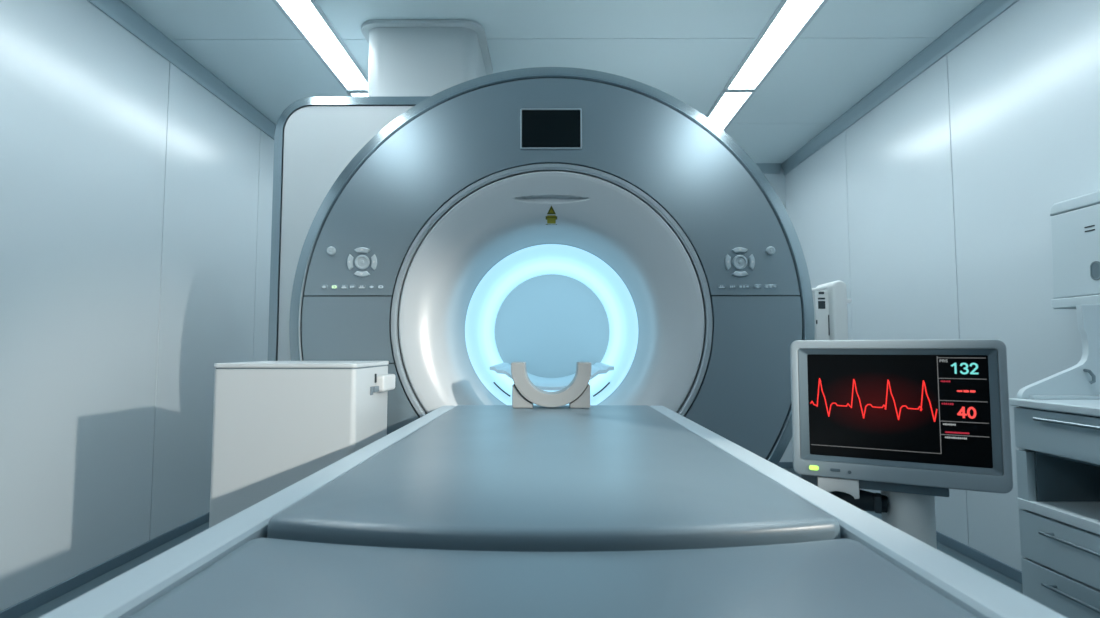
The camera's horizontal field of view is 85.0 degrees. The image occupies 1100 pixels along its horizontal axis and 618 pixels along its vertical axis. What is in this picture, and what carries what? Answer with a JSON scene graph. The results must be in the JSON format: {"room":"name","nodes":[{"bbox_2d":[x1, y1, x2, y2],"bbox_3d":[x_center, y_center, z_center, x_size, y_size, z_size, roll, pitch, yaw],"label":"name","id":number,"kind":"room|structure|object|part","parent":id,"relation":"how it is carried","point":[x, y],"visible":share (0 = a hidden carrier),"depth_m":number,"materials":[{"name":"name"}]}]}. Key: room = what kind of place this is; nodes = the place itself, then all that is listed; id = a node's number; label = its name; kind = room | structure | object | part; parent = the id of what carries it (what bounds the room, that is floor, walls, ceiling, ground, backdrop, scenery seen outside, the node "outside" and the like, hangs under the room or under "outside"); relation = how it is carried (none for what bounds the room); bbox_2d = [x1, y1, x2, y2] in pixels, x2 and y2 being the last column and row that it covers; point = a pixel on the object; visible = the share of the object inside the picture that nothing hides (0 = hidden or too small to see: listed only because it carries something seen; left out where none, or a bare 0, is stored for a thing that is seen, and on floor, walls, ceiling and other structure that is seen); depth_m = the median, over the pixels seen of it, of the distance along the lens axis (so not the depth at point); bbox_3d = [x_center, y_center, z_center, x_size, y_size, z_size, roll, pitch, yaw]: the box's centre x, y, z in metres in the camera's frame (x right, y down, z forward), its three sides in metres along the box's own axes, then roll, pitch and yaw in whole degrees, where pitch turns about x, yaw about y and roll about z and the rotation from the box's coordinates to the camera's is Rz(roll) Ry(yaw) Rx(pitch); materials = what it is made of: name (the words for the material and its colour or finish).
{"room":"radiology room","nodes":[
{"label":"radiology room","id":0,"kind":"room"},
{"bbox_2d":[0,0,273,610],"bbox_3d":[-2.107,-0.221,1.378,0.068,2.700,7.900,0,-4,0],"label":"wall","id":1,"kind":"structure","parent":0,"point":[136,203],"depth_m":2.81,"materials":[{"name":"white paint"}]},
{"bbox_2d":[0,512,209,617],"bbox_3d":[-2.067,1.100,1.292,0.012,0.052,7.900,0,-4,0],"label":"baseboard","id":2,"kind":"structure","parent":1,"relation":"attached to","point":[29,604],"depth_m":2.71,"materials":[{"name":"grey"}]},
{"bbox_2d":[87,0,275,139],"bbox_3d":[-2.052,-1.502,1.461,0.042,0.092,7.900,0,-4,0],"label":"trim","id":3,"kind":"structure","parent":1,"relation":"attached to","point":[118,11],"depth_m":3.31,"materials":[{"name":"silver metal"}]},
{"bbox_2d":[18,468,1022,617],"bbox_3d":[0.007,1.155,1.278,4.296,0.060,8.020,0,-4,0],"label":"floor","id":4,"kind":"structure","parent":0,"point":[71,595],"depth_m":2.81,"materials":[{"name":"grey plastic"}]},
{"bbox_2d":[209,361,394,527],"bbox_3d":[-0.782,0.671,1.947,0.460,0.994,0.369,0,-4,0],"label":"equipment box","id":5,"kind":"object","parent":4,"relation":"on","point":[277,424],"visible":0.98,"depth_m":1.79,"materials":[{"name":"white plastic"}]},
{"bbox_3d":[-0.795,0.181,1.979,0.434,0.014,0.369,0,-4,0],"label":"lid","id":6,"kind":"part","parent":5,"relation":"part of","materials":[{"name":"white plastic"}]},
{"bbox_2d":[268,67,814,464],"bbox_3d":[-0.138,0.126,3.155,2.343,2.238,1.789,0,-4,0],"label":"scanner","id":7,"kind":"object","parent":4,"relation":"on","point":[551,220],"visible":0.68,"depth_m":2.32,"materials":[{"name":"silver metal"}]},
{"bbox_3d":[-0.837,-0.223,2.297,0.033,0.033,0.022,0,-4,0],"label":"knob","id":8,"kind":"part","parent":7,"relation":"part of","materials":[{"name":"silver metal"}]},
{"bbox_3d":[-0.847,0.136,3.401,0.805,2.110,1.284,0,-4,0],"label":"panel","id":9,"kind":"part","parent":7,"relation":"part of","materials":[{"name":"grey plastic"}]},
{"bbox_3d":[-0.767,0.079,2.297,0.360,0.252,0.041,0,-4,0],"label":"panel","id":10,"kind":"part","parent":7,"relation":"part of","materials":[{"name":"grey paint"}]},
{"bbox_3d":[-0.847,0.132,3.403,0.923,2.218,1.300,0,-4,0],"label":"frame","id":11,"kind":"part","parent":7,"relation":"part of","materials":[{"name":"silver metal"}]},
{"bbox_3d":[-0.464,0.605,2.261,0.939,0.793,0.041,0,-4,0],"label":"panel","id":12,"kind":"part","parent":7,"relation":"part of","materials":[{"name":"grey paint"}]},
{"bbox_3d":[0.004,-0.696,2.330,0.238,0.160,0.024,0,-4,0],"label":"display frame","id":13,"kind":"part","parent":7,"relation":"part of","materials":[{"name":"silver metal"}]},
{"bbox_2d":[547,218,555,223],"bbox_3d":[0.006,-0.349,2.372,0.034,0.019,0.027,0,-4,0],"label":"print","id":14,"kind":"object","parent":7,"relation":"on","point":[549,220],"depth_m":2.37,"materials":[{"name":"yellow"}]},
{"bbox_2d":[465,244,637,404],"bbox_3d":[0.010,0.123,3.110,0.754,0.755,1.017,0,-4,0],"label":"light","id":15,"kind":"object","parent":7,"relation":"attached to","point":[551,308],"depth_m":3.41,"materials":[{"name":"blue"}]},
{"bbox_3d":[0.005,-0.476,2.329,1.895,0.853,0.041,0,-4,0],"label":"panel","id":16,"kind":"part","parent":7,"relation":"part of","materials":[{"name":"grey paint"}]},
{"bbox_3d":[0.482,0.476,2.265,0.953,1.049,0.041,0,-4,0],"label":"panel","id":17,"kind":"part","parent":7,"relation":"part of","materials":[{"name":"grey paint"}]},
{"bbox_3d":[0.840,-0.222,2.288,0.033,0.033,0.022,0,-4,0],"label":"knob","id":18,"kind":"part","parent":7,"relation":"part of","materials":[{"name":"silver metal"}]},
{"bbox_2d":[39,405,1066,617],"bbox_3d":[0.004,0.665,0.676,0.828,0.840,2.995,0,-4,0],"label":"table","id":19,"kind":"object","parent":4,"relation":"on","point":[460,511],"visible":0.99,"depth_m":0.67,"materials":[{"name":"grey plastic"}]},
{"bbox_3d":[-0.378,0.306,0.701,0.064,0.100,2.995,0,-4,0],"label":"rail","id":20,"kind":"part","parent":19,"relation":"part of","materials":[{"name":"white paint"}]},
{"bbox_2d":[511,362,591,407],"bbox_3d":[0.004,0.257,2.045,0.268,0.151,0.115,0,-4,0],"label":"cradle","id":21,"kind":"object","parent":19,"relation":"on","point":[525,394],"visible":1,"depth_m":1.99,"materials":[{"name":"grey plastic"}]},
{"bbox_2d":[128,538,977,617],"bbox_3d":[0.000,0.240,-0.036,0.698,0.060,1.460,0,-4,0],"label":"cushion","id":22,"kind":"object","parent":19,"relation":"on","point":[234,577],"depth_m":0.55,"materials":[{"name":"grey leather"}]},
{"bbox_2d":[267,405,839,551],"bbox_3d":[0.007,0.321,1.407,0.692,0.060,1.490,0,-4,0],"label":"cushion","id":23,"kind":"object","parent":19,"relation":"on","point":[596,478],"depth_m":0.83,"materials":[{"name":"grey plastic"}]},
{"bbox_3d":[0.386,0.306,0.697,0.064,0.100,2.995,0,-4,0],"label":"rail","id":24,"kind":"part","parent":19,"relation":"part of","materials":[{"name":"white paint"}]},
{"bbox_2d":[812,281,851,491],"bbox_3d":[1.350,0.553,2.974,0.330,1.362,0.420,0,-4,0],"label":"column","id":25,"kind":"structure","parent":4,"relation":"on","point":[830,300],"depth_m":2.88,"materials":[{"name":"white plastic"}]},
{"bbox_3d":[1.273,-0.097,2.931,0.179,0.048,0.024,0,-4,3],"label":"arm","id":26,"kind":"part","parent":25,"relation":"part of","materials":[{"name":"white plastic"}]},
{"bbox_3d":[1.324,0.525,2.966,0.082,1.216,0.200,0,-4,0],"label":"slot panel","id":27,"kind":"part","parent":25,"relation":"part of","materials":[{"name":"white plastic"}]},
{"bbox_2d":[790,339,1012,548],"bbox_3d":[0.722,0.591,1.198,0.436,1.056,0.417,-2,-4,28],"label":"patient monitor","id":28,"kind":"object","parent":4,"relation":"on","point":[912,422],"visible":0.98,"depth_m":1.15,"materials":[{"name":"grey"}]},
{"bbox_2d":[809,465,818,469],"bbox_3d":[0.535,0.321,1.216,0.018,0.009,0.012,-2,-4,28],"label":"lamp","id":29,"kind":"object","parent":28,"relation":"attached to","point":[811,467],"depth_m":1.21,"materials":[{"name":"yellow plastic"}]},
{"bbox_2d":[859,480,948,496],"bbox_3d":[0.680,0.347,1.210,0.200,0.018,0.120,-2,-4,28],"label":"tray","id":30,"kind":"object","parent":28,"relation":"on","point":[892,488],"depth_m":1.15,"materials":[{"name":"grey"}]},
{"bbox_3d":[0.708,0.686,1.167,0.092,0.662,0.082,-2,-4,28],"label":"post","id":31,"kind":"part","parent":28,"relation":"part of","materials":[{"name":"white plastic"}]},
{"bbox_2d":[1014,407,1099,617],"bbox_3d":[1.815,0.721,1.542,0.517,0.842,0.988,0,-4,0],"label":"base cabinet","id":32,"kind":"object","parent":4,"relation":"on","point":[1058,458],"visible":0.86,"depth_m":1.92,"materials":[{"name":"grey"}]},
{"bbox_2d":[1009,305,1099,416],"bbox_3d":[1.830,0.127,1.578,0.513,0.346,1.008,0,-4,0],"label":"countertop","id":33,"kind":"structure","parent":32,"relation":"on","point":[1075,389],"depth_m":2.03,"materials":[{"name":"grey plastic"}]},
{"bbox_3d":[1.598,0.372,1.565,0.020,0.136,0.984,0,-4,0],"label":"drawer","id":34,"kind":"part","parent":32,"relation":"part of","materials":[{"name":"blue"}]},
{"bbox_2d":[1017,498,1099,534],"bbox_3d":[1.823,0.626,1.548,0.475,0.032,0.988,0,-4,0],"label":"shelf","id":35,"kind":"object","parent":32,"relation":"attached to","point":[1081,513],"depth_m":1.91,"materials":[{"name":"grey"}]},
{"bbox_3d":[1.598,0.725,1.542,0.020,0.154,0.984,0,-4,0],"label":"drawer","id":36,"kind":"part","parent":32,"relation":"part of","materials":[{"name":"blue"}]},
{"bbox_3d":[1.598,0.881,1.532,0.020,0.148,0.984,0,-4,0],"label":"drawer","id":37,"kind":"part","parent":32,"relation":"part of","materials":[{"name":"blue"}]},
{"bbox_3d":[1.574,0.336,1.656,0.033,0.011,0.565,0,-4,0],"label":"handle","id":38,"kind":"part","parent":32,"relation":"part of","materials":[{"name":"silver metal"}]},
{"bbox_3d":[1.574,0.695,1.633,0.033,0.011,0.565,0,-4,0],"label":"handle","id":39,"kind":"part","parent":32,"relation":"part of","materials":[{"name":"silver metal"}]},
{"bbox_3d":[1.574,0.855,1.623,0.033,0.011,0.565,0,-4,0],"label":"handle","id":40,"kind":"part","parent":32,"relation":"part of","materials":[{"name":"silver metal"}]},
{"bbox_2d":[122,0,983,163],"bbox_3d":[0.007,-1.584,1.456,4.296,0.070,8.020,0,-4,0],"label":"ceiling","id":41,"kind":"structure","parent":0,"point":[689,51],"depth_m":3.25,"materials":[{"name":"white paint"}]},
{"bbox_2d":[272,0,367,90],"bbox_3d":[-1.212,-1.528,1.679,0.200,0.012,4.264,0,-4,0],"label":"recessed light","id":42,"kind":"object","parent":41,"relation":"in","point":[307,17],"visible":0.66,"depth_m":3.19,"materials":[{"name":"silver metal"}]},
{"bbox_2d":[347,91,367,96],"bbox_3d":[-1.198,-1.346,4.475,0.200,0.012,1.279,0,-4,0],"label":"recessed light","id":43,"kind":"object","parent":41,"relation":"in","point":[350,93],"visible":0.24,"depth_m":3.85,"materials":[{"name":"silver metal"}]},
{"bbox_2d":[352,94,367,96],"bbox_3d":[-1.198,-1.348,4.475,0.152,0.006,1.255,0,-4,0],"label":"diffuser","id":44,"kind":"object","parent":43,"relation":"attached to","point":[353,95],"depth_m":3.89,"materials":[{"name":"white plastic"}]},
{"bbox_2d":[361,20,492,96],"bbox_3d":[-0.652,-1.208,3.295,0.633,0.440,0.627,0,-4,0],"label":"duct","id":45,"kind":"object","parent":41,"relation":"attached to","point":[407,57],"visible":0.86,"depth_m":3.02,"materials":[{"name":"grey metal"}]},
{"bbox_2d":[706,90,755,130],"bbox_3d":[1.209,-1.347,4.463,0.213,0.012,1.279,0,-4,0],"label":"recessed light","id":46,"kind":"object","parent":41,"relation":"in","point":[729,103],"visible":0.49,"depth_m":4.06,"materials":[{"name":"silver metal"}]},
{"bbox_2d":[724,0,827,89],"bbox_3d":[1.195,-1.529,1.667,0.213,0.012,4.264,0,-4,0],"label":"recessed light","id":47,"kind":"object","parent":41,"relation":"in","point":[790,19],"visible":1,"depth_m":3.20,"materials":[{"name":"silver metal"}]},
{"bbox_2d":[764,168,792,461],"bbox_3d":[0.027,0.046,5.338,4.296,2.680,0.060,0,-4,0],"label":"wall","id":48,"kind":"structure","parent":0,"point":[777,181],"depth_m":5.37,"materials":[{"name":"white paint"}]},
{"bbox_2d":[756,163,780,173],"bbox_3d":[0.026,-1.254,5.368,4.060,0.080,0.050,0,-4,0],"label":"trim","id":49,"kind":"structure","parent":48,"relation":"attached to","point":[766,168],"depth_m":5.35,"materials":[{"name":"silver metal"}]},
{"bbox_2d":[777,462,791,467],"bbox_3d":[0.026,1.355,5.217,4.136,0.052,0.012,0,-4,0],"label":"baseboard","id":50,"kind":"structure","parent":48,"relation":"attached to","point":[780,464],"depth_m":5.20,"materials":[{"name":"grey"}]},
{"bbox_2d":[785,0,1099,570],"bbox_3d":[2.121,-0.223,1.357,0.068,2.700,7.900,0,-4,0],"label":"wall","id":51,"kind":"structure","parent":0,"point":[931,209],"depth_m":2.95,"materials":[{"name":"white paint"}]},
{"bbox_2d":[781,0,1018,174],"bbox_3d":[2.066,-1.504,1.440,0.042,0.092,7.900,0,-4,0],"label":"trim","id":52,"kind":"structure","parent":51,"relation":"attached to","point":[986,11],"depth_m":3.46,"materials":[{"name":"silver metal"}]},
{"bbox_2d":[791,462,1021,583],"bbox_3d":[2.081,1.099,1.271,0.012,0.052,7.900,0,-4,0],"label":"baseboard","id":53,"kind":"structure","parent":51,"relation":"attached to","point":[1009,571],"depth_m":2.90,"materials":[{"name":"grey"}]},
{"bbox_2d":[1050,191,1099,308],"bbox_3d":[2.019,-0.175,2.134,0.141,0.497,0.431,0,-4,0],"label":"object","id":54,"kind":"object","parent":51,"relation":"attached to","point":[1075,222],"visible":0.98,"depth_m":2.23,"materials":[{"name":"grey plastic"}]},
{"bbox_3d":[2.024,-0.401,2.149,0.131,0.044,0.421,0,-4,0],"label":"lid","id":55,"kind":"part","parent":54,"relation":"part of","materials":[{"name":"grey plastic"}]},
{"bbox_2d":[1051,295,1099,308],"bbox_3d":[2.019,-0.032,2.126,0.141,0.040,0.428,0,-4,0],"label":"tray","id":56,"kind":"object","parent":54,"relation":"on","point":[1059,301],"depth_m":2.24,"materials":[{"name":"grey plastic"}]},
{"bbox_3d":[1.962,-0.138,2.154,0.004,0.057,0.032,0,-4,0],"label":"lock plate","id":57,"kind":"part","parent":54,"relation":"part of","materials":[{"name":"grey"}]}
]}

